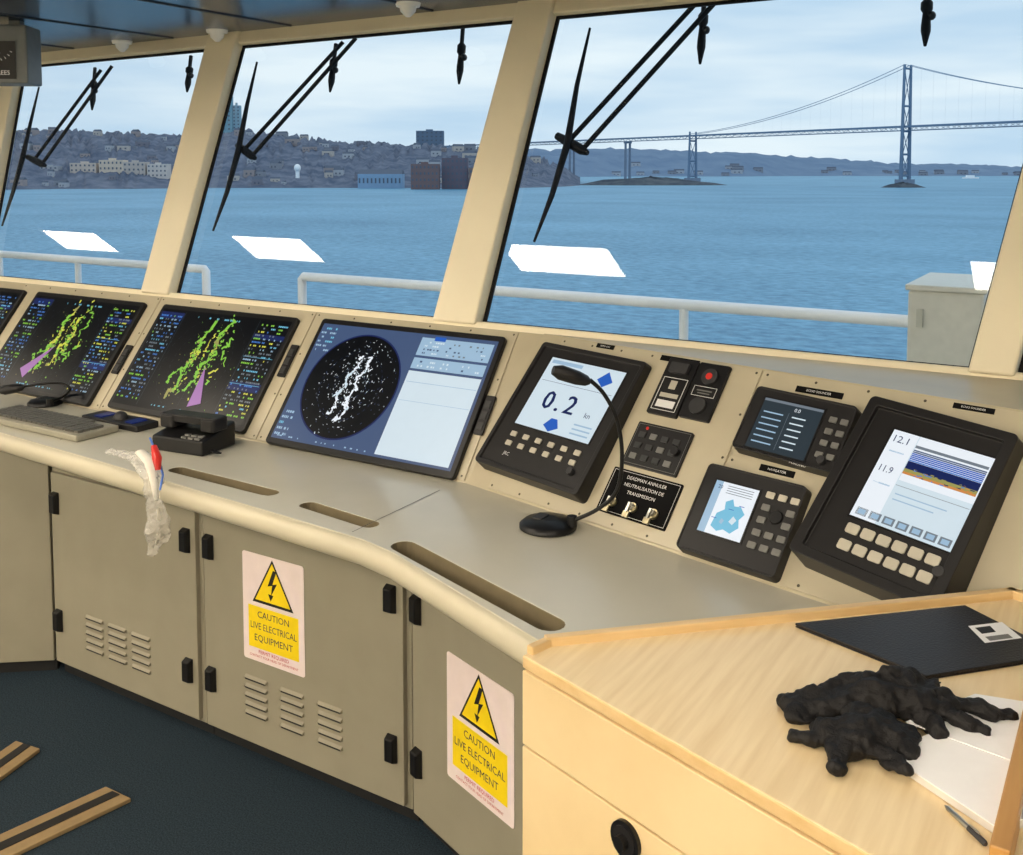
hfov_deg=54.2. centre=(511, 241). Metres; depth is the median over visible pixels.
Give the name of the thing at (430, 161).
house
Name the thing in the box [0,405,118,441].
keyboard
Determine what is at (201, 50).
window
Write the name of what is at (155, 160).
house
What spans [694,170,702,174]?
house
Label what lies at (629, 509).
switch
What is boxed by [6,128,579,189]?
hillside
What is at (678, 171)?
house
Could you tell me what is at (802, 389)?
label plate
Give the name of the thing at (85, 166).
apartment building
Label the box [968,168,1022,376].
trim
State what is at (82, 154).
house
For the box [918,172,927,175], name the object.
house
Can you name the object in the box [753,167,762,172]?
house
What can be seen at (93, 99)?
washer nozzle
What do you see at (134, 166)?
apartment building
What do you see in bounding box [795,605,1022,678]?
document folder
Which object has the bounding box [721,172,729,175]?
house
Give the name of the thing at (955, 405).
label plate
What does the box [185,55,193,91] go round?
washer nozzle
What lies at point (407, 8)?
ceiling detector
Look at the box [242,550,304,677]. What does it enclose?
warning sign
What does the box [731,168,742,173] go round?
house
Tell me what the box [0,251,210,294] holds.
deck railing
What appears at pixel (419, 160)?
house
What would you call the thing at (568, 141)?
windshield wiper
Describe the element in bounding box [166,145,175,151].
house
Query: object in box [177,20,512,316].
window
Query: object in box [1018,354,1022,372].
window
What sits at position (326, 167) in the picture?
house
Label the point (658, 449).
panel
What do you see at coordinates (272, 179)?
house
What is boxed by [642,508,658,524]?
switch
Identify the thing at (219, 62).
window pillar
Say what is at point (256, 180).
house
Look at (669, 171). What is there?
house
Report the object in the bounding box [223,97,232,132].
tower building
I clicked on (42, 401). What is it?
gooseneck microphone
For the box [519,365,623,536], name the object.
gooseneck microphone
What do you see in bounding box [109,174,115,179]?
house
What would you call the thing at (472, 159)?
house
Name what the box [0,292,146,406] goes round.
display
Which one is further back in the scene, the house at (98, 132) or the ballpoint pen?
the house at (98, 132)
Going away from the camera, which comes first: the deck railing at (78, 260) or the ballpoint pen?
the ballpoint pen
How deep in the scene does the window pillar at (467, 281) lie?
3.11 m
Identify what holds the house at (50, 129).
on the hillside
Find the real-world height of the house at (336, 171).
11.480 m
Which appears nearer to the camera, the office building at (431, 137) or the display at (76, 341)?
the display at (76, 341)
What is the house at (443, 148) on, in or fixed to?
on the hillside
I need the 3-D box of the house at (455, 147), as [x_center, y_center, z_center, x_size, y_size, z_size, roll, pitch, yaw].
[-66.061,-114.746,1235.121,13.194,12.244,7.629,-2,4,-25]
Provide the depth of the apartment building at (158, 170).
998.70 m
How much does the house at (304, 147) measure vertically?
10.013 m
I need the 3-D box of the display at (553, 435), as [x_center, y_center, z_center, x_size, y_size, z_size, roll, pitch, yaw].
[0.130,0.459,2.622,0.279,0.328,0.384,-4,5,-43]
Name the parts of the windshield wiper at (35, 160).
blade, arm, arm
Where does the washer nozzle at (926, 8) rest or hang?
hanging from the ceiling
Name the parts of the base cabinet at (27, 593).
kick plate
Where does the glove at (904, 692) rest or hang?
on the table
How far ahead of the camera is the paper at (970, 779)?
1.19 m
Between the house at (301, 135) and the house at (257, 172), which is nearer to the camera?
the house at (257, 172)
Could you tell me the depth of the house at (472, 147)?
1243.81 m
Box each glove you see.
[776,665,1018,739]
[787,701,921,776]
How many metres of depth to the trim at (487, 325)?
2.85 m
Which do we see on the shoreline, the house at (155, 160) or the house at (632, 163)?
the house at (632, 163)
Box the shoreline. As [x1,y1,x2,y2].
[447,147,1021,176]
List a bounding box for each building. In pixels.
[40,165,62,170]
[70,161,98,172]
[99,158,127,173]
[123,160,149,174]
[147,163,170,178]
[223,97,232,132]
[232,103,241,130]
[411,162,439,188]
[416,129,443,145]
[442,155,468,188]
[469,168,472,181]
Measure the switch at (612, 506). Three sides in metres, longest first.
0.042 x 0.024 x 0.022 m
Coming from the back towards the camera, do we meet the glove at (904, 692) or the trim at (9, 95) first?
the trim at (9, 95)
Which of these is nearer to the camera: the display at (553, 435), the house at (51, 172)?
the display at (553, 435)
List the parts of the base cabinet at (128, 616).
kick plate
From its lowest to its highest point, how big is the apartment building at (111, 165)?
29.790 m
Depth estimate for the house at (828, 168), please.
4089.27 m
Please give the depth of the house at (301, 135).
1333.60 m
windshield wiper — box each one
[1,65,112,225]
[212,38,356,230]
[533,6,714,241]
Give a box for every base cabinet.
[0,451,58,672]
[48,467,214,733]
[201,515,420,821]
[409,593,524,854]
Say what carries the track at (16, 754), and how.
on the floor
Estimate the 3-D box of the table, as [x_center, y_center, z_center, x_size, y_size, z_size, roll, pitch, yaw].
[0.700,1.109,1.337,0.824,1.000,1.215,-3,5,-40]
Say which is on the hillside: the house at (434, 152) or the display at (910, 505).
the house at (434, 152)
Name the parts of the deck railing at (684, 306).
post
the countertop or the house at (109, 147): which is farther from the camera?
the house at (109, 147)
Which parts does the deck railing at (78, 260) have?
post, post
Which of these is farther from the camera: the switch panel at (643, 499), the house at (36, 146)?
the house at (36, 146)
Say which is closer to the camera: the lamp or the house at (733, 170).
the lamp
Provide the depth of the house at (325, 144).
1239.87 m
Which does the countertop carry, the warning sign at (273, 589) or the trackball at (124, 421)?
the trackball at (124, 421)
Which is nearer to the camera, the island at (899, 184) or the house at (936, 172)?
the island at (899, 184)
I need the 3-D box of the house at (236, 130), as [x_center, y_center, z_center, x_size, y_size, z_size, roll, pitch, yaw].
[-357.085,-143.513,1309.957,10.399,11.325,7.056,0,4,7]
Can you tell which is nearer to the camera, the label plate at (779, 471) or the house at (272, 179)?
the label plate at (779, 471)
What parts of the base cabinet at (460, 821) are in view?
kick plate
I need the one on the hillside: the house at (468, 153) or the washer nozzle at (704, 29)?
the house at (468, 153)
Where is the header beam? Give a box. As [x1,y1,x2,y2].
[41,0,723,63]
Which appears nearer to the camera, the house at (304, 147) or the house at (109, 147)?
the house at (109, 147)
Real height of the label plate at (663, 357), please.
0.013 m
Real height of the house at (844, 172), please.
20.752 m
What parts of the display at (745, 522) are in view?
knob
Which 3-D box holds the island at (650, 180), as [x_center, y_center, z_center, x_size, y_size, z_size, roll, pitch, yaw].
[167.266,-74.102,1205.460,168.002,12.065,116.624,2,5,32]
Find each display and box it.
[0,20,41,85]
[0,288,26,334]
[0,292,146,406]
[107,304,299,433]
[266,319,506,479]
[475,342,651,503]
[676,463,811,582]
[732,386,861,476]
[790,396,1022,599]
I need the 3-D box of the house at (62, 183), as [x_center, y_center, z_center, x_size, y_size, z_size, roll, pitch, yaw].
[-419.047,-53.164,936.271,7.732,9.142,5.696,1,4,15]
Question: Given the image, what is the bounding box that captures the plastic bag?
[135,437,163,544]
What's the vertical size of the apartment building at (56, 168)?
23.302 m
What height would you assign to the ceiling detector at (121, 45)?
0.045 m
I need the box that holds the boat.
[962,175,978,178]
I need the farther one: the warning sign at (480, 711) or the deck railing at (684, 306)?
the deck railing at (684, 306)
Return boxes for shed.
[358,169,404,187]
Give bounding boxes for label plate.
[596,343,614,349]
[660,355,699,361]
[759,464,795,477]
[795,385,843,399]
[952,402,995,414]
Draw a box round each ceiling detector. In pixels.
[111,40,132,51]
[206,28,227,41]
[396,1,420,16]
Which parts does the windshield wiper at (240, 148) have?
blade, arm, arm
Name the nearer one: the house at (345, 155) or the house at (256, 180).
the house at (256, 180)
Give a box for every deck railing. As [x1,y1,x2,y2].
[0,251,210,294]
[298,272,907,339]
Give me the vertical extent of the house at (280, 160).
10.956 m
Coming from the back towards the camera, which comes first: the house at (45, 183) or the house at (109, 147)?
the house at (109, 147)
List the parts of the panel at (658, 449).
knob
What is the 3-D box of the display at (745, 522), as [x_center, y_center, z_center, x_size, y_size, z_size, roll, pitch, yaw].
[0.495,0.596,2.145,0.149,0.178,0.247,-4,6,-44]
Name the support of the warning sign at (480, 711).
attached to the base cabinet at (460, 821)
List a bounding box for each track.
[0,741,39,780]
[0,787,130,854]
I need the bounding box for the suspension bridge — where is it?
[446,64,1022,183]
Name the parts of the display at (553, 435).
knob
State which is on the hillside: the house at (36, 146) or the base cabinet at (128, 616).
the house at (36, 146)
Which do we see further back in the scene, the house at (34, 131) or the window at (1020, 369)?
the house at (34, 131)
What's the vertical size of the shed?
22.904 m
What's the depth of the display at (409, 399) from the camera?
2.97 m
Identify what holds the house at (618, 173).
on the shoreline
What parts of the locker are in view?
lid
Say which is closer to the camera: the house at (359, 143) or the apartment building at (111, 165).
the apartment building at (111, 165)
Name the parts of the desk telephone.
cord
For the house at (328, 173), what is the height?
10.373 m
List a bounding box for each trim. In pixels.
[0,86,23,217]
[0,276,1022,380]
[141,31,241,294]
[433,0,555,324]
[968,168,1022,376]
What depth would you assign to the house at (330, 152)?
1169.60 m
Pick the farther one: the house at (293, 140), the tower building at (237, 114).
the tower building at (237, 114)
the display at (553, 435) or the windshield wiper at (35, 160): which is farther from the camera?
the windshield wiper at (35, 160)
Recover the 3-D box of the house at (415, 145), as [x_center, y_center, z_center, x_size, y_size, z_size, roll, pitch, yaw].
[-120.701,-120.806,1275.550,7.722,11.182,6.967,-2,5,-28]
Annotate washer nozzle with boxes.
[90,67,97,109]
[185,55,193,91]
[328,43,337,91]
[456,28,466,83]
[697,6,709,64]
[920,0,935,46]
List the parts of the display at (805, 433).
knob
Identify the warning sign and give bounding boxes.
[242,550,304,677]
[447,651,514,828]
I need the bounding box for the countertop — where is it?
[0,394,829,664]
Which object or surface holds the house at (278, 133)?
on the hillside
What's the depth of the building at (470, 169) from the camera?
913.33 m
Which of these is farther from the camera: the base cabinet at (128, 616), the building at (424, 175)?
the building at (424, 175)
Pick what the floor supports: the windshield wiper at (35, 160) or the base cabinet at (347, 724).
the base cabinet at (347, 724)
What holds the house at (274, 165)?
on the hillside
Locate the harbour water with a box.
[0,176,1018,360]
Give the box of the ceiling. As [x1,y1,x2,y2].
[0,0,527,51]
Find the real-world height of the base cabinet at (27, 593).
0.798 m
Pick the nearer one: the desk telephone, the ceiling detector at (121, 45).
the desk telephone
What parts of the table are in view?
drawer, drawer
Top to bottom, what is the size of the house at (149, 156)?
6.768 m
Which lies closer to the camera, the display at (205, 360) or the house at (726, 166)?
the display at (205, 360)
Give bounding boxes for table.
[523,587,1022,854]
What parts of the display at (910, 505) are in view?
knob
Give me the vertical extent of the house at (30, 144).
12.014 m
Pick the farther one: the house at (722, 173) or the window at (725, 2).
the house at (722, 173)
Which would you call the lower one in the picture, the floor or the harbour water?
the floor
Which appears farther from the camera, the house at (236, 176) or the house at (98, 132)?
the house at (98, 132)
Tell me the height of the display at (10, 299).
0.347 m
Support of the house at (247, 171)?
on the hillside
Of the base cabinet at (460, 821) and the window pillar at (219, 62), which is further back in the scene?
the window pillar at (219, 62)
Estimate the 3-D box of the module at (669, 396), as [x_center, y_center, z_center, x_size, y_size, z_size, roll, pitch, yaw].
[0.402,0.361,2.479,0.106,0.129,0.090,-4,6,-44]
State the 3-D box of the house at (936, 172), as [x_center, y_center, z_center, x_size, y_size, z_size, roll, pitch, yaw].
[1716.988,-276.167,4013.352,34.868,22.664,14.122,0,4,0]
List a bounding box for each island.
[580,176,723,184]
[881,182,925,187]
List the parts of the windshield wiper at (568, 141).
blade, arm, arm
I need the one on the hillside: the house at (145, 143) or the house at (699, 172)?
the house at (145, 143)
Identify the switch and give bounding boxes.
[601,496,616,511]
[621,502,637,517]
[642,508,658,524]
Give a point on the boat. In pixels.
(967, 176)
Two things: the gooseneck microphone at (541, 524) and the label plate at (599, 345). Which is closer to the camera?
the gooseneck microphone at (541, 524)
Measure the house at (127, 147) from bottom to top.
8.975 m
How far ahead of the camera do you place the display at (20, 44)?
3.60 m
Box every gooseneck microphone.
[0,381,70,407]
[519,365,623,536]
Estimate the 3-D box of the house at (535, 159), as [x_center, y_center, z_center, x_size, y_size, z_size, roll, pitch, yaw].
[31.286,-107.077,1300.532,12.751,10.329,6.436,-1,4,-15]
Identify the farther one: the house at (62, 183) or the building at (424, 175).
the house at (62, 183)
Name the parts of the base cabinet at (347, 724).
kick plate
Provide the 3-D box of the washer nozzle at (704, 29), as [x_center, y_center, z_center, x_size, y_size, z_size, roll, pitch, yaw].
[0.589,-0.660,3.062,0.039,0.238,0.088,1,4,13]
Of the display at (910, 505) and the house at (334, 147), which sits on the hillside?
the house at (334, 147)
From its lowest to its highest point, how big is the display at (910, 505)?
0.347 m
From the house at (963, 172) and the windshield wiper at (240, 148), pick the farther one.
the house at (963, 172)
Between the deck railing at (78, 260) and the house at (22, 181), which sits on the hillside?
the house at (22, 181)
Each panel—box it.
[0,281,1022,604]
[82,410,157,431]
[597,467,683,530]
[624,421,694,477]
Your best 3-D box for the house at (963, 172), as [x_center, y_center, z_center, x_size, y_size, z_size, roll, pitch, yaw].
[1808.440,-275.967,4008.879,39.280,25.532,15.909,0,4,0]
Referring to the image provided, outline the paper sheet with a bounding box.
[905,694,1022,759]
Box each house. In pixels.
[10,177,26,185]
[20,141,32,150]
[24,128,39,135]
[33,143,40,151]
[42,181,48,185]
[47,169,54,176]
[48,127,55,134]
[53,178,66,185]
[58,180,69,187]
[80,152,89,156]
[93,129,102,135]
[105,144,113,151]
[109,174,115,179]
[117,144,130,150]
[131,129,140,136]
[135,140,148,147]
[147,154,155,159]
[151,158,158,163]
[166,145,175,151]
[227,173,239,180]
[234,128,239,135]
[243,167,255,177]
[247,158,255,163]
[252,176,262,185]
[255,170,265,176]
[269,161,281,169]
[270,177,279,181]
[275,131,287,137]
[275,159,283,166]
[285,137,299,145]
[300,134,308,140]
[302,145,309,151]
[322,142,328,146]
[322,149,333,156]
[324,165,340,171]
[324,170,332,177]
[331,145,338,150]
[333,168,343,175]
[342,152,353,159]
[357,141,364,145]
[413,143,420,148]
[416,157,429,163]
[429,160,439,163]
[431,149,440,156]
[441,146,446,151]
[452,144,463,151]
[462,151,476,157]
[464,144,475,150]
[466,156,475,163]
[530,156,540,163]
[612,171,620,176]
[631,162,639,166]
[668,170,675,173]
[674,169,683,173]
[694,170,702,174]
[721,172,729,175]
[725,165,733,168]
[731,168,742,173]
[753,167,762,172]
[826,167,835,170]
[843,171,851,174]
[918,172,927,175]
[934,170,943,174]
[957,170,967,174]
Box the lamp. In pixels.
[705,373,711,378]
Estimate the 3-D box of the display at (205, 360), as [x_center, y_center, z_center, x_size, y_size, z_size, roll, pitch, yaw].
[-1.061,0.418,3.423,0.673,0.341,0.268,2,5,32]
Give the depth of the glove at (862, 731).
1.25 m
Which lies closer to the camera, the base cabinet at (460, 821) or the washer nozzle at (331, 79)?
the base cabinet at (460, 821)
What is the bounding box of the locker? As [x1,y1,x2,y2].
[905,272,992,365]
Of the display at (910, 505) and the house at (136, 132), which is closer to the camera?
the display at (910, 505)
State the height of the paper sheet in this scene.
0.001 m
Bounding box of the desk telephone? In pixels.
[152,409,234,455]
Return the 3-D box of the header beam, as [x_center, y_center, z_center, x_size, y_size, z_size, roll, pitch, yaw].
[-0.801,-0.798,3.785,10.600,0.080,0.060,2,5,32]
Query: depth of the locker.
3.28 m
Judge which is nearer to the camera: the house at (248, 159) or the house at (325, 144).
the house at (248, 159)
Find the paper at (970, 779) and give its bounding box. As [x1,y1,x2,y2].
[906,734,1022,832]
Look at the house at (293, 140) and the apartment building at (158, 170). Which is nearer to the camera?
the apartment building at (158, 170)
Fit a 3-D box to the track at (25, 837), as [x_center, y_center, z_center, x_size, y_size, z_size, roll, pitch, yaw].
[-1.222,1.517,2.570,0.105,0.014,0.459,4,6,43]
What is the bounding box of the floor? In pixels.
[0,661,454,854]
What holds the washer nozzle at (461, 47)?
hanging from the ceiling
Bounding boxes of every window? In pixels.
[0,49,203,288]
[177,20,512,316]
[483,0,1022,367]
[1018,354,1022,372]
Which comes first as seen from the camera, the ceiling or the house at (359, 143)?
the ceiling
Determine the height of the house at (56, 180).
10.215 m
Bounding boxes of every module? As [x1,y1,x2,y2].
[646,357,700,418]
[678,362,731,422]
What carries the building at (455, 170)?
on the hillside
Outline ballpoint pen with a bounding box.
[944,805,987,845]

